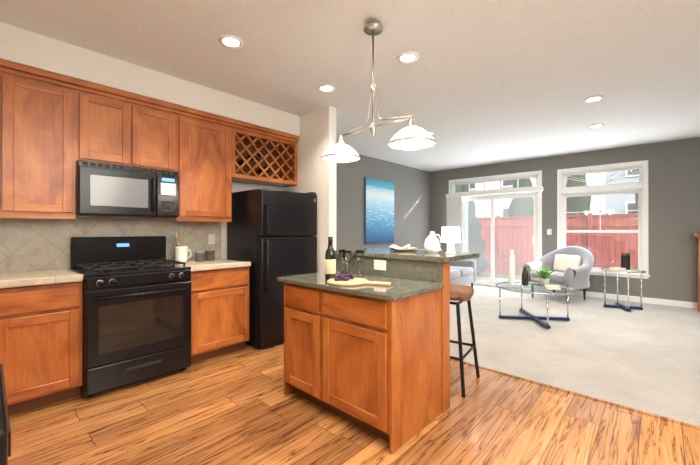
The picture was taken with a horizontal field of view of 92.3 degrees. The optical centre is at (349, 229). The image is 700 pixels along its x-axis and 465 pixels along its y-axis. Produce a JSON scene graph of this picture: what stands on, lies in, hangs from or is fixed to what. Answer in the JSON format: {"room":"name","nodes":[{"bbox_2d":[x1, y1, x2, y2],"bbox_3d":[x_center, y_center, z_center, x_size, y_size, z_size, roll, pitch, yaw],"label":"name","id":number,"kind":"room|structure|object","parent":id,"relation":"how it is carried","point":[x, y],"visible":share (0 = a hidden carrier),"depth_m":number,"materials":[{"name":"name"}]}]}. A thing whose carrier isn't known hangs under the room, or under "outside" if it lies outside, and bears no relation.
{"room":"kitchen and living room","nodes":[
{"label":"kitchen and living room","id":0,"kind":"room"},
{"bbox_2d":[0,22,299,272],"bbox_3d":[-1.978,-0.100,3.281,0.485,2.740,3.620,0,0,43],"label":"wall","id":1,"kind":"structure","parent":0,"point":[27,48],"depth_m":3.02,"materials":[{"name":"white paint"}]},
{"bbox_2d":[0,63,79,218],"bbox_3d":[-2.615,-0.639,2.512,0.346,1.045,0.845,0,0,43],"label":"upper cabinet","id":2,"kind":"object","parent":1,"relation":"attached to","point":[54,127],"depth_m":2.54,"materials":[{"name":"brown wood"}]},
{"bbox_2d":[0,218,220,272],"bbox_3d":[-2.352,0.120,3.047,0.012,0.440,2.470,0,0,43],"label":"tile backsplash","id":3,"kind":"structure","parent":1,"relation":"attached to","point":[32,244],"depth_m":2.94,"materials":[{"name":"beige tile"}]},
{"bbox_2d":[208,234,214,243],"bbox_3d":[-1.588,0.110,3.860,0.007,0.115,0.075,0,0,43],"label":"electrical outlet plate","id":4,"kind":"object","parent":3,"relation":"attached to","point":[211,238],"depth_m":3.86,"materials":[{"name":"white plastic"}]},
{"bbox_2d":[80,83,179,174],"bbox_3d":[-2.067,-0.861,3.105,0.346,0.600,0.770,0,0,43],"label":"upper cabinet","id":5,"kind":"object","parent":1,"relation":"attached to","point":[124,130],"depth_m":2.96,"materials":[{"name":"brown wood"}]},
{"bbox_2d":[76,160,178,217],"bbox_3d":[-2.027,-0.338,3.067,0.456,0.436,0.764,0,0,43],"label":"microwave","id":6,"kind":"object","parent":5,"relation":"attached to","point":[107,190],"visible":0.96,"depth_m":2.90,"materials":[{"name":"black metal"}]},
{"bbox_2d":[164,111,239,221],"bbox_3d":[-1.596,-0.638,3.616,0.346,1.045,0.620,0,0,43],"label":"upper cabinet","id":7,"kind":"object","parent":1,"relation":"attached to","point":[209,147],"depth_m":3.50,"materials":[{"name":"brown wood"}]},
{"bbox_2d":[283,106,335,271],"bbox_3d":[-0.771,-0.099,4.548,1.540,2.740,0.120,0,0,43],"label":"wall","id":8,"kind":"structure","parent":0,"point":[316,142],"depth_m":4.09,"materials":[{"name":"white paint"}]},
{"bbox_2d":[0,0,699,171],"bbox_3d":[1.705,-1.510,3.250,6.940,0.080,8.570,0,0,43],"label":"ceiling","id":9,"kind":"structure","parent":0,"point":[495,81],"depth_m":2.92,"materials":[{"name":"paint"}]},
{"bbox_2d":[218,35,243,48],"bbox_3d":[-0.927,-1.465,2.625,0.178,0.010,0.178,0,0,43],"label":"recessed light","id":10,"kind":"object","parent":9,"relation":"in","point":[231,41],"depth_m":2.62,"materials":[{"name":"white"}]},
{"bbox_2d":[318,84,335,92],"bbox_3d":[-0.240,-1.464,3.487,0.178,0.010,0.178,0,0,43],"label":"recessed light","id":11,"kind":"object","parent":9,"relation":"in","point":[327,88],"depth_m":3.48,"materials":[{"name":"white"}]},
{"bbox_2d":[321,22,435,162],"bbox_3d":[0.165,-1.009,2.392,0.948,0.924,0.308,0,0,43],"label":"pendant light","id":12,"kind":"object","parent":9,"relation":"hanging from","point":[411,136],"visible":1,"depth_m":2.37,"materials":[{"name":"white glass"}]},
{"bbox_2d":[397,52,418,63],"bbox_3d":[0.492,-1.464,2.866,0.178,0.010,0.178,0,0,43],"label":"recessed light","id":13,"kind":"object","parent":9,"relation":"in","point":[405,57],"depth_m":2.86,"materials":[{"name":"white glass"}]},
{"bbox_2d":[584,96,603,102],"bbox_3d":[2.735,-1.464,3.776,0.178,0.010,0.178,0,0,43],"label":"recessed light","id":14,"kind":"object","parent":9,"relation":"in","point":[594,98],"depth_m":3.77,"materials":[{"name":"white"}]},
{"bbox_2d":[588,124,603,127],"bbox_3d":[3.474,-1.463,4.754,0.178,0.010,0.178,0,0,43],"label":"recessed light","id":15,"kind":"object","parent":9,"relation":"in","point":[595,125],"depth_m":4.75,"materials":[{"name":"white glass"}]},
{"bbox_2d":[8,342,699,464],"bbox_3d":[0.101,1.299,1.511,6.940,0.060,3.840,0,0,43],"label":"floor","id":16,"kind":"structure","parent":0,"point":[238,407],"depth_m":2.15,"materials":[{"name":"laminate"}]},
{"bbox_2d":[0,269,82,415],"bbox_3d":[-2.594,0.801,2.310,0.653,0.937,1.111,0,0,43],"label":"base cabinet","id":17,"kind":"object","parent":16,"relation":"on","point":[41,321],"visible":0.98,"depth_m":2.36,"materials":[{"name":"brown wood"}]},
{"bbox_2d":[70,236,190,397],"bbox_3d":[-1.912,0.667,2.961,0.746,1.204,0.764,0,0,43],"label":"range","id":18,"kind":"object","parent":16,"relation":"on","point":[136,308],"visible":0.96,"depth_m":2.76,"materials":[{"name":"black metal"}]},
{"bbox_2d":[171,259,250,363],"bbox_3d":[-1.482,0.801,3.513,0.653,0.937,0.625,0,0,43],"label":"base cabinet","id":19,"kind":"object","parent":16,"relation":"on","point":[219,307],"visible":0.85,"depth_m":3.31,"materials":[{"name":"brown wood"}]},
{"bbox_2d":[175,231,190,262],"bbox_3d":[-1.730,0.174,3.480,0.126,0.329,0.173,0,0,43],"label":"utensil crock","id":20,"kind":"object","parent":19,"relation":"on","point":[181,253],"visible":0.92,"depth_m":3.43,"materials":[{"name":"white ceramic"}]},
{"bbox_2d":[195,250,207,261],"bbox_3d":[-1.596,0.277,3.581,0.097,0.125,0.097,0,0,34],"label":"canister set","id":21,"kind":"object","parent":19,"relation":"on","point":[206,255],"depth_m":3.56,"materials":[{"name":"grey ceramic"}]},
{"bbox_2d":[208,248,214,260],"bbox_3d":[-1.537,0.269,3.689,0.107,0.140,0.107,0,0,34],"label":"canister set","id":22,"kind":"object","parent":19,"relation":"on","point":[211,253],"depth_m":3.65,"materials":[{"name":"grey ceramic"}]},
{"bbox_2d":[227,189,316,348],"bbox_3d":[-0.902,0.411,3.999,0.792,1.717,0.775,0,0,43],"label":"refrigerator","id":23,"kind":"object","parent":16,"relation":"on","point":[271,235],"visible":0.81,"depth_m":3.65,"materials":[{"name":"black metal"}]},
{"bbox_2d":[277,248,479,453],"bbox_3d":[0.231,0.727,2.640,1.120,1.085,1.165,0,0,43],"label":"base cabinet","id":24,"kind":"object","parent":16,"relation":"on","point":[374,359],"visible":0.96,"depth_m":2.18,"materials":[{"name":"brown wood"}]},
{"bbox_2d":[325,237,335,280],"bbox_3d":[-0.141,0.206,2.414,0.078,0.314,0.078,0,0,43],"label":"wine bottle","id":25,"kind":"object","parent":24,"relation":"on","point":[330,263],"visible":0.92,"depth_m":2.38,"materials":[{"name":"black glass"}]},
{"bbox_2d":[327,274,390,285],"bbox_3d":[0.039,0.335,2.249,0.428,0.057,0.280,0,0,43],"label":"cutting board","id":26,"kind":"object","parent":24,"relation":"on","point":[343,280],"visible":1,"depth_m":2.24,"materials":[{"name":"beige wood"}]},
{"bbox_2d":[374,260,385,270],"bbox_3d":[0.236,0.279,2.661,0.120,0.080,0.006,0,0,43],"label":"outlet","id":27,"kind":"object","parent":24,"relation":"attached to","point":[379,264],"visible":1,"depth_m":2.65,"materials":[{"name":"white plastic"}]},
{"bbox_2d":[389,244,417,250],"bbox_3d":[0.448,0.158,2.946,0.290,0.052,0.306,0,0,43],"label":"plate","id":28,"kind":"object","parent":24,"relation":"on","point":[398,248],"visible":1,"depth_m":2.86,"materials":[{"name":"white ceramic"}]},
{"bbox_2d":[424,232,440,252],"bbox_3d":[0.675,0.099,2.724,0.151,0.168,0.132,0,0,43],"label":"ceramic jug","id":29,"kind":"object","parent":24,"relation":"on","point":[432,242],"visible":1,"depth_m":2.68,"materials":[{"name":"white ceramic"}]},
{"bbox_2d":[441,227,460,253],"bbox_3d":[0.773,0.081,2.579,0.144,0.205,0.144,0,0,43],"label":"table lamp","id":30,"kind":"object","parent":24,"relation":"on","point":[450,236],"visible":1,"depth_m":2.53,"materials":[{"name":"white ceramic"}]},
{"bbox_2d":[450,284,479,397],"bbox_3d":[0.841,0.880,2.828,0.377,0.781,0.471,0,0,35],"label":"bar stool","id":31,"kind":"object","parent":16,"relation":"on","point":[461,293],"visible":0.56,"depth_m":2.74,"materials":[{"name":"black metal"}]},
{"bbox_2d":[450,359,699,428],"bbox_3d":[1.400,1.265,2.918,6.700,0.009,0.034,0,0,43],"label":"transition strip","id":32,"kind":"object","parent":16,"relation":"on","point":[643,412],"depth_m":2.52,"materials":[{"name":"laminate"}]},
{"bbox_3d":[-1.694,0.800,1.154,2.227,0.937,0.634,0,0,43],"label":"base cabinet","id":33,"kind":"object","parent":16,"relation":"on","visible":0},
{"bbox_2d":[0,364,10,464],"bbox_3d":[-1.109,0.833,0.639,0.577,0.866,0.637,0,0,43],"label":"dishwasher","id":34,"kind":"object","parent":33,"relation":"in","point":[5,441],"visible":1,"depth_m":0.70,"materials":[{"name":"black"}]},
{"bbox_2d":[336,154,429,249],"bbox_3d":[0.427,-0.098,6.892,0.120,2.740,4.950,0,0,43],"label":"wall","id":35,"kind":"structure","parent":0,"point":[411,206],"depth_m":7.11,"materials":[{"name":"grey paint"}]},
{"bbox_2d":[365,178,393,242],"bbox_3d":[0.626,-0.378,6.988,0.038,1.300,0.960,0,0,43],"label":"canvas painting","id":36,"kind":"object","parent":35,"relation":"attached to","point":[379,211],"visible":1,"depth_m":6.94,"materials":[{"name":"blue fabric"}]},
{"bbox_2d":[430,137,699,302],"bbox_3d":[4.561,-0.098,6.343,6.940,2.740,0.150,0,0,43],"label":"wall","id":37,"kind":"structure","parent":0,"point":[673,196],"depth_m":5.68,"materials":[{"name":"grey paint"}]},
{"bbox_2d":[449,170,541,291],"bbox_3d":[3.207,0.033,7.581,2.030,2.480,0.166,0,0,43],"label":"sliding glass door","id":38,"kind":"structure","parent":37,"relation":"in","point":[536,239],"depth_m":7.37,"materials":[{"name":"white"}]},
{"bbox_2d":[446,187,542,251],"bbox_3d":[3.120,0.187,7.489,2.092,2.100,0.080,0,0,43],"label":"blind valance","id":39,"kind":"object","parent":38,"relation":"attached to","point":[454,210],"visible":0.58,"depth_m":7.96,"materials":[{"name":"white"}]},
{"bbox_2d":[547,229,551,234],"bbox_3d":[4.001,0.044,6.753,0.080,0.115,0.006,0,0,43],"label":"electrical outlet plate","id":40,"kind":"object","parent":37,"relation":"attached to","point":[549,231],"depth_m":6.75,"materials":[{"name":"white plastic"}]},
{"bbox_2d":[557,160,649,278],"bbox_3d":[4.635,-0.173,6.239,1.390,2.030,0.200,0,0,43],"label":"double-hung window","id":41,"kind":"structure","parent":37,"relation":"in","point":[640,187],"depth_m":6.14,"materials":[{"name":"white"}]},
{"bbox_2d":[542,287,697,308],"bbox_3d":[5.437,1.209,5.421,4.165,0.100,0.014,0,0,43],"label":"baseboard","id":42,"kind":"structure","parent":37,"relation":"attached to","point":[684,304],"depth_m":5.83,"materials":[{"name":"white wood"}]},
{"bbox_2d":[450,284,699,426],"bbox_3d":[3.007,1.295,4.659,6.940,0.072,4.730,0,0,43],"label":"floor carpet","id":43,"kind":"object","parent":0,"point":[646,358],"visible":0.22,"depth_m":3.62,"materials":[{"name":"beige carpet"}]},
{"bbox_2d":[418,248,475,287],"bbox_3d":[1.881,0.835,7.012,0.926,0.849,1.572,0,0,43],"label":"loveseat","id":44,"kind":"object","parent":43,"relation":"on","point":[462,272],"visible":0.25,"depth_m":6.99,"materials":[{"name":"grey fabric"}]},
{"bbox_2d":[495,281,575,329],"bbox_3d":[2.557,1.026,4.687,0.976,0.463,0.976,0,0,43],"label":"glass coffee table","id":45,"kind":"object","parent":43,"relation":"on","point":[538,319],"visible":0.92,"depth_m":4.63,"materials":[{"name":"clear glass"}]},
{"bbox_2d":[509,250,514,284],"bbox_3d":[2.324,0.544,4.834,0.084,0.500,0.084,0,0,43],"label":"vase","id":46,"kind":"object","parent":45,"relation":"on","point":[511,269],"visible":0.98,"depth_m":4.80,"materials":[{"name":"white ceramic"}]},
{"bbox_2d":[522,267,528,285],"bbox_3d":[2.502,0.664,4.806,0.090,0.260,0.090,0,0,43],"label":"bottle vase","id":47,"kind":"object","parent":45,"relation":"on","point":[525,278],"visible":1,"depth_m":4.77,"materials":[{"name":"grey"}]},
{"bbox_2d":[530,265,557,285],"bbox_3d":[2.726,0.646,4.768,0.403,0.296,0.536,0,0,43],"label":"potted plant","id":48,"kind":"object","parent":45,"relation":"on","point":[543,274],"visible":1,"depth_m":4.72,"materials":[{"name":"green plant"}]},
{"bbox_2d":[543,284,560,289],"bbox_3d":[2.732,0.778,4.553,0.160,0.032,0.220,0,0,18],"label":"book","id":49,"kind":"object","parent":45,"relation":"on","point":[553,287],"visible":0.93,"depth_m":4.48,"materials":[{"name":"beige paper"}]},
{"bbox_2d":[521,246,593,302],"bbox_3d":[3.766,0.784,6.125,1.084,0.950,1.072,0,0,43],"label":"wingback armchair","id":50,"kind":"object","parent":43,"relation":"on","point":[572,265],"visible":0.81,"depth_m":6.07,"materials":[{"name":"grey fabric"}]},
{"bbox_2d":[601,268,645,311],"bbox_3d":[4.342,0.947,5.353,0.556,0.623,0.556,0,0,43],"label":"glass side table","id":51,"kind":"object","parent":43,"relation":"on","point":[628,308],"visible":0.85,"depth_m":5.34,"materials":[{"name":"clear"}]},
{"bbox_2d":[609,267,625,270],"bbox_3d":[4.237,0.619,5.328,0.200,0.030,0.140,0,0,-27],"label":"books","id":52,"kind":"object","parent":51,"relation":"on","point":[616,268],"visible":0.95,"depth_m":5.29,"materials":[{"name":"beige paper"}]},
{"bbox_2d":[621,253,629,269],"bbox_3d":[4.398,0.506,5.370,0.118,0.257,0.118,0,0,43],"label":"speaker","id":53,"kind":"object","parent":51,"relation":"on","point":[625,260],"visible":0.9,"depth_m":5.33},
{"bbox_2d":[694,233,699,311],"bbox_3d":[5.961,-0.104,4.693,1.615,2.723,0.366,0,0,43],"label":"fireplace mantel","id":54,"kind":"object","parent":43,"relation":"on","point":[697,235],"visible":1,"depth_m":5.14,"materials":[{"name":"brown"}]},
{"label":"outside","id":55,"kind":"structure","parent":0,"visible":0},
{"bbox_2d":[476,273,520,283],"bbox_3d":[16.383,1.466,20.401,28.000,0.130,36.550,0,0,43],"label":"ground","id":56,"kind":"structure","parent":55,"point":[503,278],"depth_m":9.81,"materials":[{"name":"grey concrete"}]},
{"bbox_2d":[461,184,489,276],"bbox_3d":[3.473,-0.036,10.103,1.335,2.900,1.369,0,0,43],"label":"shrub","id":57,"kind":"object","parent":56,"relation":"on","point":[469,207],"depth_m":9.71,"materials":[{"name":"green plant"}]},
{"bbox_2d":[462,176,566,217],"bbox_3d":[9.397,-3.068,22.124,8.200,8.980,8.800,0,0,43],"label":"house","id":58,"kind":"structure","parent":56,"relation":"on","point":[498,211],"depth_m":18.19,"materials":[{"name":"beige"}]},
{"bbox_2d":[455,174,637,216],"bbox_3d":[6.313,-1.085,10.952,8.360,5.000,1.987,0,0,43],"label":"evergreen trees","id":59,"kind":"object","parent":56,"relation":"on","point":[579,207],"depth_m":10.04,"materials":[{"name":"green plant"}]},
{"bbox_2d":[478,213,637,275],"bbox_3d":[5.242,0.483,8.367,28.045,1.860,2.950,0,0,43],"label":"fence","id":60,"kind":"object","parent":56,"relation":"on","point":[580,237],"depth_m":9.34,"materials":[{"name":"red wood"}]},
{"bbox_2d":[605,169,638,213],"bbox_3d":[16.781,-2.673,15.307,8.300,8.180,8.800,0,0,43],"label":"house","id":61,"kind":"structure","parent":56,"relation":"on","point":[632,177],"depth_m":14.53,"materials":[{"name":"white"}]}
]}

